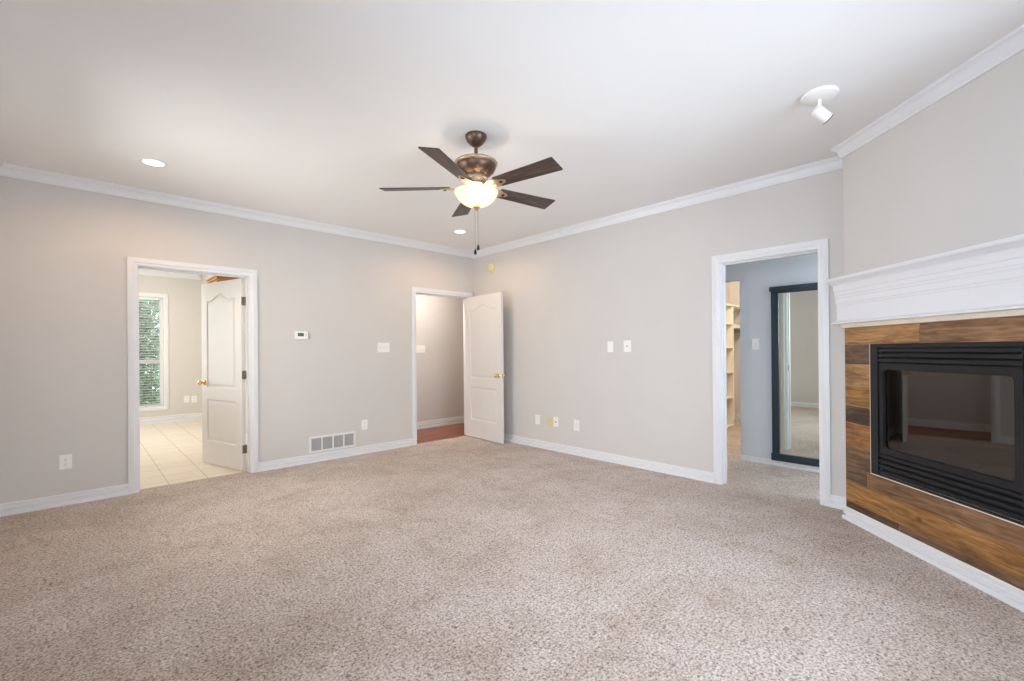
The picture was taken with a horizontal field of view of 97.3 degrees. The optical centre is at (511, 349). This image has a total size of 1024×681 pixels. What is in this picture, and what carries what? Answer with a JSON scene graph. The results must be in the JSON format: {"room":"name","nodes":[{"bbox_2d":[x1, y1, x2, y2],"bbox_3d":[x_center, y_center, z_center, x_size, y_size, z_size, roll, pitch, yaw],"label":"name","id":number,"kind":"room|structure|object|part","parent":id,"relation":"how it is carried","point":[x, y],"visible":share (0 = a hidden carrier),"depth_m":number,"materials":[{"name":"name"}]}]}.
{"room":"empty bedroom","nodes":[
{"label":"empty bedroom","id":0,"kind":"room"},
{"bbox_2d":[139,275,201,417],"bbox_3d":[-6.758,-0.038,7.852,2.490,2.760,0.120,0,0,-44],"label":"wall","id":1,"kind":"structure","parent":0,"point":[184,295],"depth_m":8.37,"materials":[{"name":"paint"}]},
{"bbox_2d":[139,292,168,411],"bbox_3d":[-6.672,0.036,7.914,1.004,2.104,0.128,0,0,-44],"label":"window","id":2,"kind":"structure","parent":1,"relation":"in","point":[163,298],"depth_m":8.19,"materials":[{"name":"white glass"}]},
{"bbox_2d":[139,297,159,406],"bbox_3d":[-6.657,0.036,7.898,0.750,1.952,0.042,0,0,-44],"label":"window blind","id":3,"kind":"object","parent":2,"relation":"attached to","point":[144,298],"visible":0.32,"depth_m":8.05,"materials":[{"name":"white plastic"}]},
{"bbox_2d":[139,269,201,279],"bbox_3d":[-6.709,-1.374,7.793,2.250,0.090,0.051,0,0,-44],"label":"crown molding","id":4,"kind":"structure","parent":1,"relation":"attached to","point":[141,271],"depth_m":8.23,"materials":[{"name":"white wood"}]},
{"bbox_2d":[140,413,201,424],"bbox_3d":[-6.698,1.263,7.797,2.250,0.133,0.023,0,0,-44],"label":"baseboard","id":5,"kind":"structure","parent":1,"relation":"attached to","point":[192,416],"depth_m":8.23,"materials":[{"name":"white wood"}]},
{"bbox_2d":[184,396,189,402],"bbox_3d":[-6.074,0.918,8.409,0.085,0.125,0.009,0,0,-44],"label":"wall outlet","id":6,"kind":"object","parent":1,"relation":"attached to","point":[186,398],"visible":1,"depth_m":8.40,"materials":[{"name":"white plastic"}]},
{"bbox_2d":[191,396,196,402],"bbox_3d":[-5.991,0.927,8.489,0.085,0.125,0.009,0,0,-44],"label":"wall outlet","id":7,"kind":"object","parent":1,"relation":"attached to","point":[193,398],"visible":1,"depth_m":8.48,"materials":[{"name":"white plastic"}]},
{"bbox_2d":[140,420,246,488],"bbox_3d":[-5.061,1.359,6.071,2.520,0.092,5.020,0,0,-44],"label":"floor","id":8,"kind":"structure","parent":0,"point":[170,453],"depth_m":5.51,"materials":[{"name":"tile"}]},
{"bbox_2d":[202,275,246,432],"bbox_3d":[-4.172,-0.061,6.868,0.120,2.760,4.880,0,0,-44],"label":"wall","id":9,"kind":"structure","parent":0,"point":[204,277],"depth_m":6.36,"materials":[{"name":"paint"}]},
{"bbox_2d":[206,276,237,282],"bbox_3d":[-4.237,-0.576,6.617,0.318,0.950,0.650,0,0,-44],"label":"upper cabinet","id":10,"kind":"object","parent":9,"relation":"attached to","point":[212,279],"visible":0.2,"depth_m":6.39,"materials":[{"name":"brown wood"}]},
{"bbox_2d":[0,176,473,503],"bbox_3d":[-2.325,-0.079,5.176,4.997,2.760,0.120,0,0,-44],"label":"wall","id":11,"kind":"structure","parent":0,"point":[64,251],"depth_m":4.12,"materials":[{"name":"paint"}]},
{"bbox_2d":[0,484,128,516],"bbox_3d":[-3.700,1.242,3.744,0.778,0.095,0.023,0,0,-44],"label":"baseboard","id":12,"kind":"structure","parent":11,"relation":"attached to","point":[17,507],"depth_m":3.72,"materials":[{"name":"white wood"}]},
{"bbox_2d":[59,454,71,469],"bbox_3d":[-3.712,0.931,3.745,0.076,0.120,0.009,0,0,-44],"label":"wall outlet","id":13,"kind":"object","parent":11,"relation":"attached to","point":[65,461],"visible":1,"depth_m":3.74,"materials":[{"name":"white plastic"}]},
{"bbox_2d":[127,256,258,493],"bbox_3d":[-3.101,0.225,4.429,1.043,2.122,0.156,0,0,-44],"label":"trim","id":14,"kind":"structure","parent":11,"relation":"attached to","point":[134,264],"depth_m":4.24,"materials":[{"name":"white wood"}]},
{"bbox_2d":[197,278,246,470],"bbox_3d":[-3.190,0.261,4.968,0.838,2.030,0.173,-1,0,31],"label":"door","id":15,"kind":"structure","parent":11,"relation":"in","point":[223,303],"depth_m":4.93,"materials":[{"name":"white wood"}]},
{"bbox_3d":[-3.521,0.370,5.104,0.062,0.062,0.069,-1,0,31],"label":"knob","id":16,"kind":"part","parent":15,"relation":"part of","materials":[{"name":"gold metal"}]},
{"bbox_3d":[-3.196,-0.100,4.970,0.591,1.045,0.035,-1,0,31],"label":"panel","id":17,"kind":"part","parent":15,"relation":"part of","materials":[{"name":"white wood"}]},
{"bbox_3d":[-3.189,0.788,4.968,0.591,0.470,0.035,-1,0,31],"label":"panel","id":18,"kind":"part","parent":15,"relation":"part of","materials":[{"name":"white wood"}]},
{"bbox_2d":[0,163,473,257],"bbox_3d":[-2.276,-1.414,5.117,4.757,0.090,0.051,0,0,-44],"label":"crown molding","id":19,"kind":"structure","parent":11,"relation":"attached to","point":[8,170],"depth_m":4.38,"materials":[{"name":"white wood"}]},
{"bbox_2d":[294,331,307,338],"bbox_3d":[-2.360,-0.166,5.041,0.140,0.084,0.028,0,0,-44],"label":"thermostat","id":20,"kind":"object","parent":11,"relation":"attached to","point":[297,334],"visible":1,"depth_m":5.03,"materials":[{"name":"white plastic"}]},
{"bbox_2d":[309,431,355,453],"bbox_3d":[-2.102,1.080,5.289,0.545,0.184,0.009,0,0,-44],"label":"air vent","id":21,"kind":"object","parent":11,"relation":"in","point":[346,439],"visible":1,"depth_m":5.28,"materials":[{"name":"white metal"}]},
{"bbox_2d":[259,438,412,471],"bbox_3d":[-1.997,1.232,5.378,1.856,0.095,0.023,0,0,-44],"label":"baseboard","id":22,"kind":"structure","parent":11,"relation":"attached to","point":[312,458],"depth_m":5.27,"materials":[{"name":"white wood"}]},
{"bbox_2d":[362,419,367,429],"bbox_3d":[-1.820,0.921,5.561,0.076,0.120,0.009,0,0,-44],"label":"wall outlet","id":23,"kind":"object","parent":11,"relation":"attached to","point":[364,422],"visible":1,"depth_m":5.56,"materials":[{"name":"white plastic"}]},
{"bbox_2d":[378,343,389,351],"bbox_3d":[-1.633,-0.031,5.743,0.166,0.122,0.019,0,0,-44],"label":"light switch","id":24,"kind":"object","parent":11,"relation":"attached to","point":[382,347],"visible":1,"depth_m":5.75,"materials":[{"name":"white plastic"}]},
{"bbox_2d":[411,287,472,444],"bbox_3d":[-1.009,0.212,6.436,1.042,2.122,0.156,0,0,-44],"label":"trim","id":25,"kind":"structure","parent":11,"relation":"attached to","point":[414,290],"depth_m":6.06,"materials":[{"name":"white wood"}]},
{"bbox_2d":[465,292,504,443],"bbox_3d":[-0.400,0.241,6.349,0.173,2.030,0.854,0,0,-40],"label":"door","id":26,"kind":"structure","parent":11,"relation":"in","point":[485,375],"depth_m":6.29,"materials":[{"name":"white wood"}]},
{"bbox_3d":[-0.401,-0.119,6.347,0.035,1.045,0.606,0,0,-40],"label":"panel","id":27,"kind":"part","parent":26,"relation":"part of","materials":[{"name":"white wood"}]},
{"bbox_3d":[-0.394,0.768,6.345,0.035,0.470,0.606,0,0,-40],"label":"panel","id":28,"kind":"part","parent":26,"relation":"part of","materials":[{"name":"white wood"}]},
{"bbox_2d":[416,294,463,421],"bbox_3d":[-1.436,-0.081,7.484,4.680,2.760,0.120,0,0,-44],"label":"wall","id":29,"kind":"structure","parent":0,"point":[439,320],"depth_m":7.61,"materials":[{"name":"paint"}]},
{"bbox_2d":[416,345,424,352],"bbox_3d":[-1.485,-0.016,7.340,0.166,0.125,0.019,0,0,-44],"label":"light switch","id":30,"kind":"object","parent":29,"relation":"attached to","point":[419,348],"visible":1,"depth_m":7.34,"materials":[{"name":"white plastic"}]},
{"bbox_2d":[417,416,463,429],"bbox_3d":[-1.377,1.225,7.429,4.680,0.119,0.023,0,0,-44],"label":"baseboard","id":31,"kind":"structure","parent":29,"relation":"attached to","point":[453,420],"depth_m":7.58,"materials":[{"name":"white wood"}]},
{"bbox_2d":[0,419,1023,680],"bbox_3d":[0.950,1.305,4.827,9.227,0.100,7.240,0,0,-44],"label":"floor","id":32,"kind":"structure","parent":0,"point":[463,558],"depth_m":2.43,"materials":[{"name":"carpet"}]},
{"bbox_2d":[726,304,739,426],"bbox_3d":[3.435,0.252,7.400,1.659,1.976,0.332,0,0,-44],"label":"closet shelving","id":33,"kind":"object","parent":32,"relation":"on","point":[730,325],"visible":0.15,"depth_m":7.41,"materials":[{"name":"wood"}]},
{"bbox_3d":[3.429,-0.726,7.404,1.655,0.020,0.332,0,0,-44],"label":"shelf","id":34,"kind":"part","parent":33,"relation":"part of","materials":[{"name":"beige wood"}]},
{"bbox_2d":[0,0,1023,274],"bbox_3d":[-0.530,-1.521,6.191,9.450,0.100,11.220,0,0,-44],"label":"ceiling","id":35,"kind":"structure","parent":0,"point":[301,109],"depth_m":2.57,"materials":[{"name":"paint"}]},
{"bbox_2d":[139,158,167,167],"bbox_3d":[-2.790,-1.456,3.504,0.180,0.006,0.180,0,0,-44],"label":"recessed light","id":36,"kind":"object","parent":35,"relation":"in","point":[148,161],"visible":1,"depth_m":3.50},
{"bbox_2d":[453,230,466,233],"bbox_3d":[-0.646,-1.468,5.593,0.180,0.006,0.180,0,0,-44],"label":"recessed light","id":37,"kind":"object","parent":35,"relation":"in","point":[454,231],"visible":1,"depth_m":5.58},
{"bbox_2d":[379,130,562,254],"bbox_3d":[-0.214,-1.068,3.105,1.268,0.824,1.266,0,0,-44],"label":"ceiling fan","id":38,"kind":"object","parent":35,"relation":"hanging from","point":[474,169],"visible":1,"depth_m":3.01,"materials":[{"name":"brown metal"}]},
{"bbox_3d":[-0.662,-1.114,3.116,0.477,0.006,0.137,0,13,1],"label":"fan blade","id":39,"kind":"part","parent":38,"relation":"part of","materials":[{"name":"brown wood"}]},
{"bbox_3d":[-0.384,-1.117,2.713,0.137,0.007,0.477,13,4,19],"label":"fan blade","id":40,"kind":"part","parent":38,"relation":"part of","materials":[{"name":"brown wood"}]},
{"bbox_3d":[-0.365,-1.115,3.505,0.137,0.006,0.477,-14,4,-16],"label":"fan blade","id":41,"kind":"part","parent":38,"relation":"part of","materials":[{"name":"brown wood"}]},
{"bbox_3d":[-0.246,-1.040,3.106,0.298,0.103,0.298,0,0,-44],"label":"lamp shade","id":42,"kind":"part","parent":38,"relation":"part of","materials":[{"name":"white glass"}]},
{"bbox_3d":[0.097,-1.119,3.343,0.477,0.006,0.137,0,-13,-35],"label":"fan blade","id":43,"kind":"part","parent":38,"relation":"part of","materials":[{"name":"brown wood"}]},
{"bbox_3d":[0.085,-1.120,2.853,0.477,0.006,0.137,-1,-13,37],"label":"fan blade","id":44,"kind":"part","parent":38,"relation":"part of","materials":[{"name":"brown wood"}]},
{"bbox_2d":[801,85,838,123],"bbox_3d":[1.802,-1.411,2.638,0.188,0.171,0.188,0,0,-44],"label":"ceiling spotlight","id":45,"kind":"object","parent":35,"relation":"attached to","point":[818,96],"visible":1,"depth_m":2.61,"materials":[{"name":"white plastic"}]},
{"bbox_2d":[474,169,845,496],"bbox_3d":[1.578,-0.111,4.632,0.120,2.760,6.070,0,0,-44],"label":"wall","id":46,"kind":"structure","parent":0,"point":[646,281],"depth_m":4.76,"materials":[{"name":"paint"}]},
{"bbox_2d":[488,262,494,272],"bbox_3d":[-0.304,-1.187,6.470,0.040,0.148,0.148,0,0,-44],"label":"smoke detector","id":47,"kind":"object","parent":46,"relation":"attached to","point":[491,267],"visible":1,"depth_m":6.45,"materials":[{"name":"beige plastic"}]},
{"bbox_2d":[535,415,539,423],"bbox_3d":[0.331,0.903,5.844,0.009,0.120,0.076,0,0,-44],"label":"wall outlet","id":48,"kind":"object","parent":46,"relation":"attached to","point":[537,417],"visible":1,"depth_m":5.84,"materials":[{"name":"white plastic"}]},
{"bbox_2d":[547,416,551,426],"bbox_3d":[0.475,0.908,5.695,0.008,0.128,0.084,0,0,-44],"label":"blank wall plate","id":49,"kind":"object","parent":46,"relation":"attached to","point":[549,419],"visible":1,"depth_m":5.69,"materials":[{"name":"beige plastic"}]},
{"bbox_2d":[553,417,558,426],"bbox_3d":[0.545,0.897,5.616,0.016,0.122,0.080,0,0,-44],"label":"cable jack plate","id":50,"kind":"object","parent":46,"relation":"attached to","point":[555,419],"visible":1,"depth_m":5.62,"materials":[{"name":"white plastic"}]},
{"bbox_2d":[574,420,578,430],"bbox_3d":[0.771,0.903,5.386,0.009,0.130,0.080,0,0,-44],"label":"wall outlet","id":51,"kind":"object","parent":46,"relation":"attached to","point":[576,422],"visible":1,"depth_m":5.38,"materials":[{"name":"white plastic"}]},
{"bbox_2d":[504,434,712,482],"bbox_3d":[0.661,1.211,5.492,0.023,0.095,3.541,0,0,-44],"label":"baseboard","id":52,"kind":"structure","parent":46,"relation":"attached to","point":[690,473],"depth_m":4.95,"materials":[{"name":"white wood"}]},
{"bbox_2d":[607,341,612,351],"bbox_3d":[1.099,-0.036,5.038,0.008,0.122,0.074,0,0,-44],"label":"light switch","id":53,"kind":"object","parent":46,"relation":"attached to","point":[609,343],"visible":1,"depth_m":5.04,"materials":[{"name":"white plastic"}]},
{"bbox_2d":[624,340,630,351],"bbox_3d":[1.247,-0.041,4.880,0.014,0.124,0.088,0,0,-44],"label":"cable jack plate","id":54,"kind":"object","parent":46,"relation":"attached to","point":[627,344],"visible":1,"depth_m":4.88,"materials":[{"name":"white plastic"}]},
{"bbox_2d":[473,156,842,257],"bbox_3d":[1.072,-1.441,5.027,0.051,0.090,4.818,0,0,-44],"label":"crown molding","id":55,"kind":"structure","parent":46,"relation":"attached to","point":[834,163],"depth_m":4.37,"materials":[{"name":"white wood"}]},
{"bbox_2d":[711,238,830,506],"bbox_3d":[2.246,0.181,3.937,0.156,2.122,0.911,0,0,-44],"label":"trim","id":56,"kind":"structure","parent":46,"relation":"attached to","point":[821,247],"depth_m":3.91,"materials":[{"name":"wood"}]},
{"bbox_2d":[830,495,845,509],"bbox_3d":[2.644,1.191,3.425,0.023,0.095,0.366,0,0,-44],"label":"baseboard","id":57,"kind":"structure","parent":46,"relation":"attached to","point":[838,502],"depth_m":3.52,"materials":[{"name":"white wood"}]},
{"bbox_2d":[726,282,728,303],"bbox_3d":[2.493,-0.113,6.819,4.230,2.760,0.120,0,0,-44],"label":"wall","id":58,"kind":"structure","parent":0,"point":[727,283],"depth_m":8.05,"materials":[{"name":"paint"}]},
{"bbox_2d":[729,281,740,413],"bbox_3d":[4.807,-0.131,7.260,0.120,2.760,2.450,0,0,-44],"label":"wall","id":59,"kind":"structure","parent":0,"point":[734,289],"depth_m":8.02,"materials":[{"name":"paint"}]},
{"bbox_2d":[734,414,740,419],"bbox_3d":[4.766,1.182,7.207,0.023,0.095,2.450,0,0,-44],"label":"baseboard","id":60,"kind":"structure","parent":59,"relation":"attached to","point":[736,416],"depth_m":7.99,"materials":[{"name":"beige wood"}]},
{"bbox_2d":[725,253,817,458],"bbox_3d":[3.123,-0.123,4.625,0.120,2.760,3.920,0,0,-44],"label":"wall","id":61,"kind":"structure","parent":0,"point":[755,278],"depth_m":4.96,"materials":[{"name":"grey paint"}]},
{"bbox_2d":[752,339,758,349],"bbox_3d":[2.688,-0.064,4.978,0.019,0.122,0.074,0,0,-44],"label":"light switch","id":62,"kind":"object","parent":61,"relation":"attached to","point":[755,342],"visible":1,"depth_m":4.98,"materials":[{"name":"white plastic"}]},
{"bbox_2d":[740,455,819,472],"bbox_3d":[3.472,1.205,4.169,0.018,0.057,2.558,0,0,-44],"label":"baseboard","id":63,"kind":"structure","parent":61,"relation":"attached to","point":[743,457],"depth_m":4.81,"materials":[{"name":"white wood"}]},
{"bbox_2d":[769,282,818,466],"bbox_3d":[3.101,0.249,4.530,0.046,1.857,0.904,0,0,-44],"label":"wall mirror","id":64,"kind":"object","parent":61,"relation":"attached to","point":[794,308],"visible":0.45,"depth_m":4.69,"materials":[{"name":"black mirror"}]},
{"bbox_3d":[3.093,-0.654,4.532,0.046,0.049,0.904,0,0,-44],"label":"cornice","id":65,"kind":"part","parent":64,"relation":"part of","materials":[{"name":"blue paint"}]},
{"bbox_3d":[3.110,1.140,4.530,0.040,0.076,0.896,0,0,-44],"label":"foot rail","id":66,"kind":"part","parent":64,"relation":"part of","materials":[{"name":"blue paint"}]},
{"bbox_2d":[843,50,1023,549],"bbox_3d":[2.639,-0.134,2.554,0.420,2.740,1.503,0,0,1],"label":"wall","id":67,"kind":"structure","parent":0,"point":[949,176],"depth_m":2.52,"materials":[{"name":"paint"}]},
{"bbox_2d":[825,234,1023,327],"bbox_3d":[2.456,-0.346,2.559,0.223,0.368,1.669,0,0,1],"label":"mantel shelf","id":68,"kind":"object","parent":67,"relation":"attached to","point":[984,280],"visible":1,"depth_m":2.50,"materials":[{"name":"white wood"}]},
{"bbox_2d":[831,24,1023,158],"bbox_3d":[2.393,-1.457,2.562,0.051,0.090,1.605,0,0,1],"label":"crown molding","id":69,"kind":"structure","parent":67,"relation":"attached to","point":[1011,44],"depth_m":2.51,"materials":[{"name":"white wood"}]},
{"bbox_2d":[842,506,1023,611],"bbox_3d":[2.430,1.191,2.556,0.019,0.095,1.541,0,0,1],"label":"baseboard","id":70,"kind":"structure","parent":67,"relation":"attached to","point":[1013,596],"depth_m":2.53,"materials":[{"name":"white wood"}]},
{"bbox_2d":[845,316,1023,590],"bbox_3d":[2.431,0.492,2.555,0.006,1.305,1.497,0,0,1],"label":"fireplace surround","id":71,"kind":"object","parent":67,"relation":"attached to","point":[992,549],"visible":0.99,"depth_m":2.67,"materials":[{"name":"brown wood"}]},
{"bbox_2d":[870,341,1023,525],"bbox_3d":[2.627,0.395,2.557,0.413,0.875,0.998,0,0,1],"label":"fireplace insert","id":72,"kind":"object","parent":67,"relation":"in","point":[947,419],"visible":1,"depth_m":2.48,"materials":[{"name":"black metal"}]},
{"bbox_3d":[2.428,0.069,2.562,0.013,0.024,0.860,0,0,1],"label":"louver blade","id":73,"kind":"part","parent":72,"relation":"part of","materials":[{"name":"black metal"}]},
{"bbox_3d":[2.428,0.036,2.562,0.013,0.024,0.860,0,0,1],"label":"louver blade","id":74,"kind":"part","parent":72,"relation":"part of","materials":[{"name":"black metal"}]},
{"bbox_3d":[2.428,0.004,2.562,0.013,0.024,0.860,0,0,1],"label":"louver blade","id":75,"kind":"part","parent":72,"relation":"part of","materials":[{"name":"black metal"}]},
{"bbox_3d":[2.443,0.383,2.561,0.004,0.576,0.836,0,0,1],"label":"pane","id":76,"kind":"part","parent":72,"relation":"part of","materials":[{"name":"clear glass"}]},
{"bbox_3d":[2.434,0.803,2.560,0.013,0.026,0.860,0,0,1],"label":"louver blade","id":77,"kind":"part","parent":72,"relation":"part of","materials":[{"name":"black metal"}]},
{"bbox_3d":[2.434,0.769,2.561,0.013,0.026,0.860,0,0,1],"label":"louver blade","id":78,"kind":"part","parent":72,"relation":"part of","materials":[{"name":"black metal"}]},
{"bbox_3d":[2.434,0.734,2.561,0.013,0.026,0.860,0,0,1],"label":"louver blade","id":79,"kind":"part","parent":72,"relation":"part of","materials":[{"name":"black metal"}]},
{"bbox_3d":[2.433,0.700,2.561,0.013,0.026,0.860,0,0,1],"label":"louver blade","id":80,"kind":"part","parent":72,"relation":"part of","materials":[{"name":"black metal"}]},
{"bbox_3d":[2.437,0.383,2.561,0.018,0.596,0.856,0,0,1],"label":"door frame","id":81,"kind":"part","parent":72,"relation":"part of","materials":[{"name":"black ceramic"}]},
{"label":"outside","id":82,"kind":"structure","parent":0,"visible":0},
{"bbox_3d":[-10.721,1.739,13.040,18.000,0.250,12.880,0,0,-44],"label":"ground","id":83,"kind":"structure","parent":82,"visible":0},
{"bbox_2d":[139,299,159,404],"bbox_3d":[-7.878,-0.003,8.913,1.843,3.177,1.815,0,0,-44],"label":"shrub","id":84,"kind":"object","parent":83,"relation":"on","point":[150,301],"visible":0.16,"depth_m":9.03,"materials":[{"name":"green plant"}]}
]}

